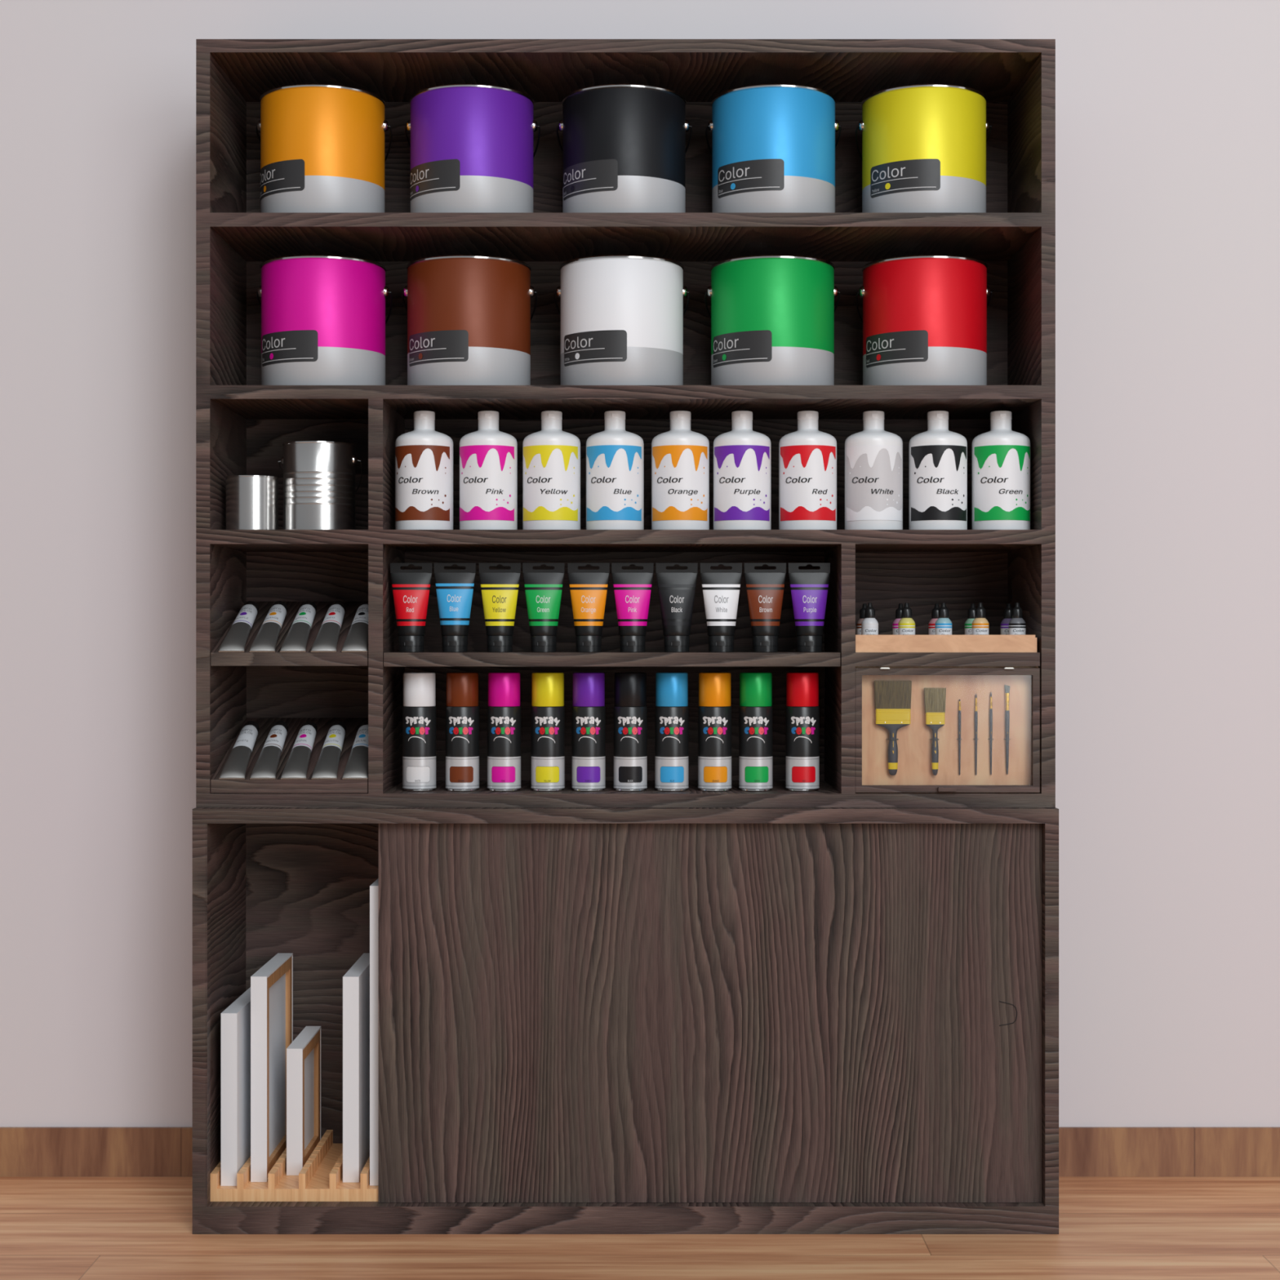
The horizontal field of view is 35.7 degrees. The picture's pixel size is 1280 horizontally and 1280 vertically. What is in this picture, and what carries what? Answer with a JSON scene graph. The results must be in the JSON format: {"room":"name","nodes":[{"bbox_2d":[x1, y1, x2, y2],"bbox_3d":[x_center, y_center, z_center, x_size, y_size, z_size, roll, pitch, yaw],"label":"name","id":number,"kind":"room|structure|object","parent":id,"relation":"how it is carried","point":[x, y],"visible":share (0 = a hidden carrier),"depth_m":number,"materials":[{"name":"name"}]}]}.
{"room":"art studio","nodes":[
{"label":"art studio","id":0,"kind":"room"},
{"bbox_2d":[0,0,1279,1127],"bbox_3d":[0.000,-0.505,3.353,8.400,2.789,0.100,0,0,0],"label":"wall","id":1,"kind":"structure","parent":0,"point":[1167,112],"depth_m":3.30,"materials":[{"name":"paint"}]},
{"bbox_2d":[0,1127,1279,1176],"bbox_3d":[0.000,0.849,3.299,8.400,0.080,0.008,0,0,0],"label":"baseboard","id":2,"kind":"structure","parent":1,"relation":"attached to","point":[24,1151],"depth_m":3.29,"materials":[{"name":"brown wood"}]},
{"bbox_2d":[0,1176,1279,1279],"bbox_3d":[0.000,0.919,-0.345,8.400,0.060,7.310,0,0,0],"label":"floor","id":3,"kind":"structure","parent":0,"point":[52,1228],"depth_m":2.90,"materials":[{"name":"brown wood"}]},
{"bbox_2d":[192,807,1058,1234],"bbox_3d":[-0.021,0.571,3.132,1.297,0.636,0.314,0,0,0],"label":"base cabinet","id":4,"kind":"object","parent":3,"relation":"on","point":[593,1020],"visible":0.91,"depth_m":2.99,"materials":[{"name":"brown wood"}]},
{"bbox_2d":[210,1129,378,1201],"bbox_3d":[-0.507,0.827,3.137,0.284,0.042,0.272,0,0,0],"label":"rack","id":5,"kind":"object","parent":4,"relation":"on","point":[320,1179],"visible":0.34,"depth_m":3.01,"materials":[{"name":"brown wood"}]},
{"bbox_2d":[221,986,250,1186],"bbox_3d":[-0.624,0.698,3.134,0.025,0.262,0.236,0,0,0],"label":"canvas","id":6,"kind":"object","parent":5,"relation":"in","point":[236,1018],"visible":0.62,"depth_m":3.02,"materials":[{"name":"white fabric"}]},
{"bbox_2d":[250,953,293,1182],"bbox_3d":[-0.583,0.671,3.152,0.025,0.314,0.228,0,0,0],"label":"canvas","id":7,"kind":"object","parent":5,"relation":"in","point":[272,984],"visible":0.87,"depth_m":3.07,"materials":[{"name":"white fabric"}]},
{"bbox_2d":[286,1026,320,1175],"bbox_3d":[-0.535,0.731,3.166,0.025,0.196,0.180,0,0,0],"label":"canvas","id":8,"kind":"object","parent":5,"relation":"in","point":[304,1053],"visible":0.9,"depth_m":3.09,"materials":[{"name":"white fabric"}]},
{"bbox_2d":[342,953,369,1182],"bbox_3d":[-0.442,0.671,3.151,0.025,0.314,0.230,0,0,0],"label":"canvas","id":9,"kind":"object","parent":5,"relation":"in","point":[356,981],"visible":0.83,"depth_m":3.04,"materials":[{"name":"white fabric"}]},
{"bbox_2d":[369,878,378,1185],"bbox_3d":[-0.398,0.601,3.144,0.025,0.455,0.252,0,0,0],"label":"canvas","id":10,"kind":"object","parent":5,"relation":"in","point":[374,887],"visible":0.33,"depth_m":3.02,"materials":[{"name":"white fabric"}]},
{"bbox_2d":[195,39,1055,807],"bbox_3d":[-0.021,-0.327,3.140,1.297,1.160,0.299,0,0,0],"label":"shelf unit","id":11,"kind":"object","parent":4,"relation":"on","point":[242,424],"visible":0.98,"depth_m":3.10,"materials":[{"name":"brown wood"}]},
{"bbox_2d":[218,600,258,652],"bbox_3d":[-0.620,-0.022,3.095,0.039,0.081,0.188,0,0,-2],"label":"paint tube","id":12,"kind":"object","parent":11,"relation":"on","point":[235,640],"visible":1,"depth_m":3.06,"materials":[{"name":"grey metal"}]},
{"bbox_2d":[218,720,259,779],"bbox_3d":[-0.619,0.170,3.095,0.039,0.081,0.188,0,0,-2],"label":"paint tube","id":13,"kind":"object","parent":11,"relation":"on","point":[235,767],"visible":1,"depth_m":3.06,"materials":[{"name":"grey metal"}]},
{"bbox_2d":[225,475,279,529],"bbox_3d":[-0.600,-0.209,3.072,0.082,0.085,0.082,0,0,0],"label":"metal can","id":14,"kind":"object","parent":11,"relation":"on","point":[251,500],"visible":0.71,"depth_m":3.04,"materials":[{"name":"silver metal"}]},
{"bbox_2d":[248,600,288,652],"bbox_3d":[-0.574,-0.022,3.095,0.039,0.081,0.188,0,0,-2],"label":"paint tube","id":15,"kind":"object","parent":11,"relation":"on","point":[265,641],"visible":1,"depth_m":3.06,"materials":[{"name":"grey metal"}]},
{"bbox_2d":[249,720,288,779],"bbox_3d":[-0.573,0.170,3.095,0.039,0.081,0.188,0,0,-2],"label":"paint tube","id":16,"kind":"object","parent":11,"relation":"on","point":[265,767],"visible":1,"depth_m":3.06,"materials":[{"name":"grey metal"}]},
{"bbox_2d":[280,600,316,652],"bbox_3d":[-0.527,-0.022,3.095,0.039,0.081,0.188,0,0,-2],"label":"paint tube","id":17,"kind":"object","parent":11,"relation":"on","point":[295,641],"visible":1,"depth_m":3.06,"materials":[{"name":"grey metal"}]},
{"bbox_2d":[280,720,317,779],"bbox_3d":[-0.526,0.170,3.095,0.039,0.081,0.188,0,0,-2],"label":"paint tube","id":18,"kind":"object","parent":11,"relation":"on","point":[295,767],"visible":1,"depth_m":3.06,"materials":[{"name":"grey metal"}]},
{"bbox_2d":[278,440,362,529],"bbox_3d":[-0.498,-0.235,3.093,0.131,0.137,0.124,0,0,0],"label":"metal can","id":19,"kind":"object","parent":11,"relation":"on","point":[319,491],"visible":0.94,"depth_m":3.04,"materials":[{"name":"silver metal"}]},
{"bbox_2d":[255,84,391,213],"bbox_3d":[-0.498,-0.746,3.130,0.214,0.202,0.211,0,0,0],"label":"paint bucket","id":20,"kind":"object","parent":11,"relation":"on","point":[322,145],"visible":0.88,"depth_m":3.04,"materials":[{"name":"orange metal"}]},
{"bbox_2d":[256,254,392,385],"bbox_3d":[-0.497,-0.485,3.130,0.214,0.202,0.211,0,0,0],"label":"paint bucket","id":21,"kind":"object","parent":11,"relation":"on","point":[323,322],"visible":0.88,"depth_m":3.04,"materials":[{"name":"pink metal"}]},
{"bbox_2d":[311,720,346,779],"bbox_3d":[-0.480,0.170,3.095,0.039,0.081,0.188,0,0,-2],"label":"paint tube","id":22,"kind":"object","parent":11,"relation":"on","point":[326,766],"visible":1,"depth_m":3.06,"materials":[{"name":"grey metal"}]},
{"bbox_2d":[311,600,346,652],"bbox_3d":[-0.481,-0.022,3.095,0.039,0.081,0.188,0,0,-2],"label":"paint tube","id":23,"kind":"object","parent":11,"relation":"on","point":[326,639],"visible":1,"depth_m":3.06,"materials":[{"name":"grey metal"}]},
{"bbox_2d":[341,600,368,652],"bbox_3d":[-0.435,-0.022,3.095,0.039,0.081,0.188,0,0,-2],"label":"paint tube","id":24,"kind":"object","parent":11,"relation":"on","point":[357,639],"visible":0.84,"depth_m":3.05,"materials":[{"name":"grey metal"}]},
{"bbox_2d":[342,720,368,779],"bbox_3d":[-0.434,0.170,3.095,0.039,0.081,0.188,0,0,-2],"label":"paint tube","id":25,"kind":"object","parent":11,"relation":"on","point":[357,766],"visible":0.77,"depth_m":3.05,"materials":[{"name":"grey metal"}]},
{"bbox_2d":[390,563,432,652],"bbox_3d":[-0.351,-0.050,3.050,0.051,0.137,0.042,0,0,39],"label":"paint tube","id":26,"kind":"object","parent":11,"relation":"on","point":[411,588],"visible":0.99,"depth_m":3.04,"materials":[{"name":"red plastic"}]},
{"bbox_2d":[402,672,436,791],"bbox_3d":[-0.340,0.141,3.065,0.052,0.182,0.052,0,0,0],"label":"spray can","id":27,"kind":"object","parent":11,"relation":"on","point":[419,708],"visible":1,"depth_m":3.04,"materials":[{"name":"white metal"}]},
{"bbox_2d":[403,716,434,786],"bbox_3d":[-0.340,0.170,3.051,0.052,0.107,0.026,0,0,0],"label":"print","id":28,"kind":"object","parent":27,"relation":"on","point":[418,731],"depth_m":3.04,"materials":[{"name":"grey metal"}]},
{"bbox_2d":[395,410,453,529],"bbox_3d":[-0.333,-0.260,3.070,0.089,0.186,0.090,0,0,0],"label":"paint bottle","id":29,"kind":"object","parent":11,"relation":"on","point":[424,455],"visible":0.94,"depth_m":3.03,"materials":[{"name":"white plastic"}]},
{"bbox_2d":[433,563,475,652],"bbox_3d":[-0.284,-0.050,3.050,0.051,0.137,0.042,0,0,39],"label":"paint tube","id":30,"kind":"object","parent":11,"relation":"on","point":[454,588],"visible":1,"depth_m":3.04,"materials":[{"name":"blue plastic"}]},
{"bbox_2d":[445,672,479,791],"bbox_3d":[-0.274,0.141,3.065,0.052,0.182,0.052,0,0,0],"label":"spray can","id":31,"kind":"object","parent":11,"relation":"on","point":[462,708],"visible":1,"depth_m":3.04,"materials":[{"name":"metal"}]},
{"bbox_2d":[445,716,477,786],"bbox_3d":[-0.274,0.170,3.051,0.052,0.107,0.026,0,0,0],"label":"print","id":32,"kind":"object","parent":31,"relation":"on","point":[461,732],"depth_m":3.04,"materials":[{"name":"multicoloured"}]},
{"bbox_2d":[401,254,537,385],"bbox_3d":[-0.269,-0.485,3.130,0.214,0.202,0.211,0,0,0],"label":"paint bucket","id":33,"kind":"object","parent":11,"relation":"on","point":[468,316],"visible":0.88,"depth_m":3.04,"materials":[{"name":"brown metal"}]},
{"bbox_2d":[404,84,540,213],"bbox_3d":[-0.264,-0.746,3.130,0.214,0.202,0.211,0,0,0],"label":"paint bucket","id":34,"kind":"object","parent":11,"relation":"on","point":[471,145],"visible":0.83,"depth_m":3.04,"materials":[{"name":"purple metal"}]},
{"bbox_2d":[459,410,517,529],"bbox_3d":[-0.234,-0.260,3.070,0.089,0.186,0.090,0,0,0],"label":"paint bottle","id":35,"kind":"object","parent":11,"relation":"on","point":[488,455],"visible":0.95,"depth_m":3.03,"materials":[{"name":"white plastic"}]},
{"bbox_2d":[479,563,520,652],"bbox_3d":[-0.215,-0.050,3.050,0.051,0.137,0.042,0,0,39],"label":"paint tube","id":36,"kind":"object","parent":11,"relation":"on","point":[500,588],"visible":1,"depth_m":3.04,"materials":[{"name":"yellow plastic"}]},
{"bbox_2d":[487,672,520,791],"bbox_3d":[-0.209,0.141,3.065,0.052,0.182,0.052,0,0,0],"label":"spray can","id":37,"kind":"object","parent":11,"relation":"on","point":[504,708],"visible":1,"depth_m":3.04,"materials":[{"name":"metal"}]},
{"bbox_2d":[488,716,519,786],"bbox_3d":[-0.209,0.170,3.051,0.052,0.107,0.026,0,0,0],"label":"print","id":38,"kind":"object","parent":37,"relation":"on","point":[503,731],"depth_m":3.04,"materials":[{"name":"multicoloured"}]},
{"bbox_2d":[522,563,564,652],"bbox_3d":[-0.148,-0.050,3.050,0.051,0.137,0.042,0,0,39],"label":"paint tube","id":39,"kind":"object","parent":11,"relation":"on","point":[543,588],"visible":1,"depth_m":3.04,"materials":[{"name":"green plastic"}]},
{"bbox_2d":[530,672,564,791],"bbox_3d":[-0.142,0.141,3.065,0.052,0.182,0.052,0,0,0],"label":"spray can","id":40,"kind":"object","parent":11,"relation":"on","point":[548,708],"visible":1,"depth_m":3.04,"materials":[{"name":"metal"}]},
{"bbox_2d":[530,716,563,786],"bbox_3d":[-0.142,0.170,3.051,0.052,0.107,0.026,0,0,0],"label":"print","id":41,"kind":"object","parent":40,"relation":"on","point":[547,732],"depth_m":3.04,"materials":[{"name":"multicoloured"}]},
{"bbox_2d":[522,410,580,529],"bbox_3d":[-0.136,-0.260,3.070,0.089,0.186,0.090,0,0,0],"label":"paint bottle","id":42,"kind":"object","parent":11,"relation":"on","point":[551,455],"visible":0.97,"depth_m":3.03,"materials":[{"name":"white plastic"}]},
{"bbox_2d":[571,672,605,791],"bbox_3d":[-0.079,0.141,3.065,0.052,0.182,0.052,0,0,0],"label":"spray can","id":43,"kind":"object","parent":11,"relation":"on","point":[588,708],"visible":1,"depth_m":3.04,"materials":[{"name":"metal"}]},
{"bbox_2d":[573,716,604,786],"bbox_3d":[-0.079,0.170,3.051,0.052,0.107,0.026,0,0,0],"label":"print","id":44,"kind":"object","parent":43,"relation":"on","point":[588,731],"depth_m":3.04,"materials":[{"name":"multicoloured"}]},
{"bbox_2d":[567,563,609,652],"bbox_3d":[-0.079,-0.050,3.050,0.051,0.137,0.042,0,0,39],"label":"paint tube","id":45,"kind":"object","parent":11,"relation":"on","point":[588,588],"visible":1,"depth_m":3.04,"materials":[{"name":"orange plastic"}]},
{"bbox_2d":[586,410,644,529],"bbox_3d":[-0.039,-0.260,3.070,0.089,0.186,0.090,0,0,0],"label":"paint bottle","id":46,"kind":"object","parent":11,"relation":"on","point":[615,455],"visible":0.98,"depth_m":3.03,"materials":[{"name":"white plastic"}]},
{"bbox_2d":[554,254,689,385],"bbox_3d":[-0.029,-0.485,3.130,0.214,0.202,0.211,0,0,0],"label":"paint bucket","id":47,"kind":"object","parent":11,"relation":"on","point":[621,315],"visible":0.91,"depth_m":3.04,"materials":[{"name":"white metal"}]},
{"bbox_2d":[555,84,692,213],"bbox_3d":[-0.025,-0.746,3.130,0.214,0.202,0.211,0,0,0],"label":"paint bucket","id":48,"kind":"object","parent":11,"relation":"on","point":[624,148],"visible":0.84,"depth_m":3.04,"materials":[{"name":"black metal"}]},
{"bbox_2d":[613,672,647,791],"bbox_3d":[-0.015,0.141,3.065,0.052,0.182,0.052,0,0,0],"label":"spray can","id":49,"kind":"object","parent":11,"relation":"on","point":[630,708],"visible":1,"depth_m":3.04,"materials":[{"name":"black metal"}]},
{"bbox_2d":[614,716,646,786],"bbox_3d":[-0.015,0.170,3.051,0.052,0.107,0.026,0,0,0],"label":"print","id":50,"kind":"object","parent":49,"relation":"on","point":[630,732],"depth_m":3.04,"materials":[{"name":"multicoloured"}]},
{"bbox_2d":[611,563,653,652],"bbox_3d":[-0.011,-0.050,3.050,0.051,0.137,0.042,0,0,39],"label":"paint tube","id":51,"kind":"object","parent":11,"relation":"on","point":[632,588],"visible":0.99,"depth_m":3.04,"materials":[{"name":"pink plastic"}]},
{"bbox_2d":[654,672,688,791],"bbox_3d":[0.049,0.141,3.065,0.052,0.182,0.052,0,0,0],"label":"spray can","id":52,"kind":"object","parent":11,"relation":"on","point":[671,708],"visible":1,"depth_m":3.04,"materials":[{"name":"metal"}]},
{"bbox_2d":[656,716,687,786],"bbox_3d":[0.049,0.170,3.051,0.052,0.107,0.026,0,0,0],"label":"print","id":53,"kind":"object","parent":52,"relation":"on","point":[671,731],"depth_m":3.04,"materials":[{"name":"multicoloured"}]},
{"bbox_2d":[655,563,697,652],"bbox_3d":[0.056,-0.050,3.050,0.051,0.137,0.042,0,0,39],"label":"paint tube","id":54,"kind":"object","parent":11,"relation":"on","point":[676,588],"visible":1,"depth_m":3.04,"materials":[{"name":"black plastic"}]},
{"bbox_2d":[651,410,709,529],"bbox_3d":[0.062,-0.260,3.070,0.089,0.186,0.090,0,0,0],"label":"paint bottle","id":55,"kind":"object","parent":11,"relation":"on","point":[680,455],"visible":0.95,"depth_m":3.03,"materials":[{"name":"white plastic"}]},
{"bbox_2d":[697,672,731,791],"bbox_3d":[0.115,0.141,3.065,0.052,0.182,0.052,0,0,0],"label":"spray can","id":56,"kind":"object","parent":11,"relation":"on","point":[714,708],"visible":1,"depth_m":3.04,"materials":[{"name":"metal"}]},
{"bbox_2d":[699,716,730,786],"bbox_3d":[0.115,0.170,3.051,0.052,0.107,0.026,0,0,0],"label":"print","id":57,"kind":"object","parent":56,"relation":"on","point":[714,731],"depth_m":3.04,"materials":[{"name":"multicoloured"}]},
{"bbox_2d":[700,563,742,652],"bbox_3d":[0.124,-0.050,3.050,0.051,0.137,0.042,0,0,39],"label":"paint tube","id":58,"kind":"object","parent":11,"relation":"on","point":[721,588],"visible":0.99,"depth_m":3.04,"materials":[{"name":"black plastic"}]},
{"bbox_2d":[713,410,771,529],"bbox_3d":[0.158,-0.260,3.070,0.089,0.186,0.090,0,0,0],"label":"paint bottle","id":59,"kind":"object","parent":11,"relation":"on","point":[742,455],"visible":0.96,"depth_m":3.03,"materials":[{"name":"white plastic"}]},
{"bbox_2d":[738,672,773,791],"bbox_3d":[0.179,0.141,3.065,0.052,0.182,0.052,0,0,0],"label":"spray can","id":60,"kind":"object","parent":11,"relation":"on","point":[755,708],"visible":1,"depth_m":3.04,"materials":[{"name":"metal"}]},
{"bbox_2d":[740,716,772,786],"bbox_3d":[0.179,0.170,3.051,0.052,0.107,0.026,0,0,0],"label":"print","id":61,"kind":"object","parent":60,"relation":"on","point":[756,732],"depth_m":3.04,"materials":[{"name":"multicoloured"}]},
{"bbox_2d":[744,563,786,652],"bbox_3d":[0.192,-0.050,3.050,0.051,0.137,0.042,0,0,39],"label":"paint tube","id":62,"kind":"object","parent":11,"relation":"on","point":[765,588],"visible":0.99,"depth_m":3.04,"materials":[{"name":"black plastic"}]},
{"bbox_2d":[704,254,839,385],"bbox_3d":[0.208,-0.485,3.130,0.214,0.202,0.211,0,0,0],"label":"paint bucket","id":63,"kind":"object","parent":11,"relation":"on","point":[771,317],"visible":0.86,"depth_m":3.04,"materials":[{"name":"green metal"}]},
{"bbox_2d":[705,84,841,213],"bbox_3d":[0.210,-0.746,3.130,0.214,0.202,0.211,0,0,0],"label":"paint bucket","id":64,"kind":"object","parent":11,"relation":"on","point":[774,146],"visible":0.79,"depth_m":3.04,"materials":[{"name":"blue metal"}]},
{"bbox_2d":[785,672,819,791],"bbox_3d":[0.251,0.141,3.065,0.052,0.182,0.052,0,0,0],"label":"spray can","id":65,"kind":"object","parent":11,"relation":"on","point":[802,708],"visible":1,"depth_m":3.04,"materials":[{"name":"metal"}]},
{"bbox_2d":[785,716,818,786],"bbox_3d":[0.251,0.170,3.051,0.052,0.107,0.026,0,0,0],"label":"print","id":66,"kind":"object","parent":65,"relation":"on","point":[802,732],"depth_m":3.04,"materials":[{"name":"multicoloured"}]},
{"bbox_2d":[778,410,836,529],"bbox_3d":[0.259,-0.260,3.070,0.089,0.186,0.090,0,0,0],"label":"paint bottle","id":67,"kind":"object","parent":11,"relation":"on","point":[807,455],"visible":0.97,"depth_m":3.03,"materials":[{"name":"white plastic"}]},
{"bbox_2d":[788,563,830,652],"bbox_3d":[0.260,-0.050,3.050,0.051,0.137,0.042,0,0,39],"label":"paint tube","id":68,"kind":"object","parent":11,"relation":"on","point":[809,588],"visible":0.99,"depth_m":3.04,"materials":[{"name":"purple plastic"}]},
{"bbox_2d":[844,410,902,529],"bbox_3d":[0.361,-0.260,3.070,0.089,0.186,0.090,0,0,0],"label":"paint bottle","id":69,"kind":"object","parent":11,"relation":"on","point":[873,455],"visible":0.95,"depth_m":3.03,"materials":[{"name":"white plastic"}]},
{"bbox_2d":[874,680,911,775],"bbox_3d":[0.384,0.133,3.015,0.057,0.144,0.012,0,0,0],"label":"paintbrush","id":70,"kind":"object","parent":11,"relation":"on","point":[892,699],"visible":1,"depth_m":3.01,"materials":[{"name":"yellow"}]},
{"bbox_2d":[855,84,991,213],"bbox_3d":[0.446,-0.746,3.130,0.214,0.202,0.211,0,0,0],"label":"paint bucket","id":71,"kind":"object","parent":11,"relation":"on","point":[924,145],"visible":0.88,"depth_m":3.04,"materials":[{"name":"yellow metal"}]},
{"bbox_2d":[855,254,992,385],"bbox_3d":[0.447,-0.485,3.130,0.214,0.202,0.211,0,0,0],"label":"paint bucket","id":72,"kind":"object","parent":11,"relation":"on","point":[924,321],"visible":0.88,"depth_m":3.04,"materials":[{"name":"red metal"}]},
{"bbox_2d":[924,687,946,775],"bbox_3d":[0.448,0.139,3.015,0.033,0.133,0.012,0,0,0],"label":"paintbrush","id":73,"kind":"object","parent":11,"relation":"on","point":[934,698],"visible":1,"depth_m":3.01,"materials":[{"name":"yellow"}]},
{"bbox_2d":[908,410,967,529],"bbox_3d":[0.460,-0.260,3.070,0.089,0.186,0.090,0,0,0],"label":"paint bottle","id":74,"kind":"object","parent":11,"relation":"on","point":[937,455],"visible":0.95,"depth_m":3.03,"materials":[{"name":"white plastic"}]},
{"bbox_2d":[855,635,1036,652],"bbox_3d":[0.463,0.005,3.087,0.275,0.027,0.170,0,0,0],"label":"wooden tray","id":75,"kind":"object","parent":11,"relation":"on","point":[864,643],"visible":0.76,"depth_m":3.00,"materials":[{"name":"brown wood"}]},
{"bbox_2d":[856,603,866,635],"bbox_3d":[0.354,-0.021,3.130,0.026,0.072,0.026,0,0,0],"label":"dropper bottle","id":76,"kind":"object","parent":75,"relation":"on","point":[864,605],"visible":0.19,"depth_m":3.12,"materials":[{"name":"black plastic"}]},
{"bbox_2d":[861,602,878,635],"bbox_3d":[0.354,-0.021,3.060,0.026,0.072,0.026,0,0,0],"label":"dropper bottle","id":77,"kind":"object","parent":75,"relation":"on","point":[869,625],"visible":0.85,"depth_m":3.05,"materials":[{"name":"white plastic"}]},
{"bbox_2d":[892,603,903,635],"bbox_3d":[0.411,-0.021,3.130,0.026,0.072,0.026,0,0,0],"label":"dropper bottle","id":78,"kind":"object","parent":75,"relation":"on","point":[898,612],"visible":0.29,"depth_m":3.12,"materials":[{"name":"pink"}]},
{"bbox_2d":[897,602,915,635],"bbox_3d":[0.411,-0.021,3.060,0.026,0.072,0.026,0,0,0],"label":"dropper bottle","id":79,"kind":"object","parent":75,"relation":"on","point":[906,625],"visible":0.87,"depth_m":3.05,"materials":[{"name":"yellow plastic"}]},
{"bbox_2d":[928,603,939,635],"bbox_3d":[0.468,-0.021,3.130,0.026,0.072,0.026,0,0,0],"label":"dropper bottle","id":80,"kind":"object","parent":75,"relation":"on","point":[931,625],"visible":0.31,"depth_m":3.12,"materials":[{"name":"plastic"}]},
{"bbox_2d":[934,602,951,635],"bbox_3d":[0.467,-0.021,3.060,0.026,0.072,0.026,0,0,0],"label":"dropper bottle","id":81,"kind":"object","parent":75,"relation":"on","point":[943,624],"visible":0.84,"depth_m":3.05,"materials":[{"name":"blue plastic"}]},
{"bbox_2d":[964,603,976,635],"bbox_3d":[0.524,-0.021,3.130,0.026,0.072,0.026,0,0,0],"label":"dropper bottle","id":82,"kind":"object","parent":75,"relation":"on","point":[971,611],"visible":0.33,"depth_m":3.12,"materials":[{"name":"green"}]},
{"bbox_2d":[972,602,988,635],"bbox_3d":[0.524,-0.021,3.060,0.026,0.072,0.026,0,0,0],"label":"dropper bottle","id":83,"kind":"object","parent":75,"relation":"on","point":[980,624],"visible":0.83,"depth_m":3.05,"materials":[{"name":"orange plastic"}]},
{"bbox_2d":[1000,603,1012,635],"bbox_3d":[0.581,-0.021,3.130,0.026,0.072,0.026,0,0,0],"label":"dropper bottle","id":84,"kind":"object","parent":75,"relation":"on","point":[1007,615],"visible":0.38,"depth_m":3.12,"materials":[{"name":"purple"}]},
{"bbox_2d":[1008,602,1026,635],"bbox_3d":[0.581,-0.021,3.060,0.026,0.072,0.026,0,0,0],"label":"dropper bottle","id":85,"kind":"object","parent":75,"relation":"on","point":[1017,625],"visible":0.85,"depth_m":3.05,"materials":[{"name":"grey plastic"}]},
{"bbox_2d":[958,699,960,774],"bbox_3d":[0.486,0.148,3.020,0.004,0.115,0.004,0,0,0],"label":"brush","id":86,"kind":"object","parent":11,"relation":"on","point":[959,704],"visible":1,"depth_m":3.02,"materials":[{"name":"black wood"}]},
{"bbox_2d":[974,693,977,774],"bbox_3d":[0.511,0.143,3.020,0.004,0.124,0.004,0,0,0],"label":"brush","id":87,"kind":"object","parent":11,"relation":"on","point":[975,703],"visible":1,"depth_m":3.02,"materials":[{"name":"black wood"}]},
{"bbox_2d":[989,692,992,774],"bbox_3d":[0.533,0.141,3.020,0.004,0.127,0.004,0,0,0],"label":"brush","id":88,"kind":"object","parent":11,"relation":"on","point":[991,705],"visible":1,"depth_m":3.02,"materials":[{"name":"black wood"}]},
{"bbox_2d":[972,410,1030,529],"bbox_3d":[0.558,-0.260,3.070,0.089,0.186,0.090,0,0,0],"label":"paint bottle","id":89,"kind":"object","parent":11,"relation":"on","point":[1001,455],"visible":0.97,"depth_m":3.03,"materials":[{"name":"white plastic"}]},
{"bbox_2d":[1004,684,1009,774],"bbox_3d":[0.558,0.136,3.020,0.007,0.137,0.006,0,0,41],"label":"brush","id":90,"kind":"object","parent":11,"relation":"on","point":[1006,687],"visible":1,"depth_m":3.02,"materials":[{"name":"black wood"}]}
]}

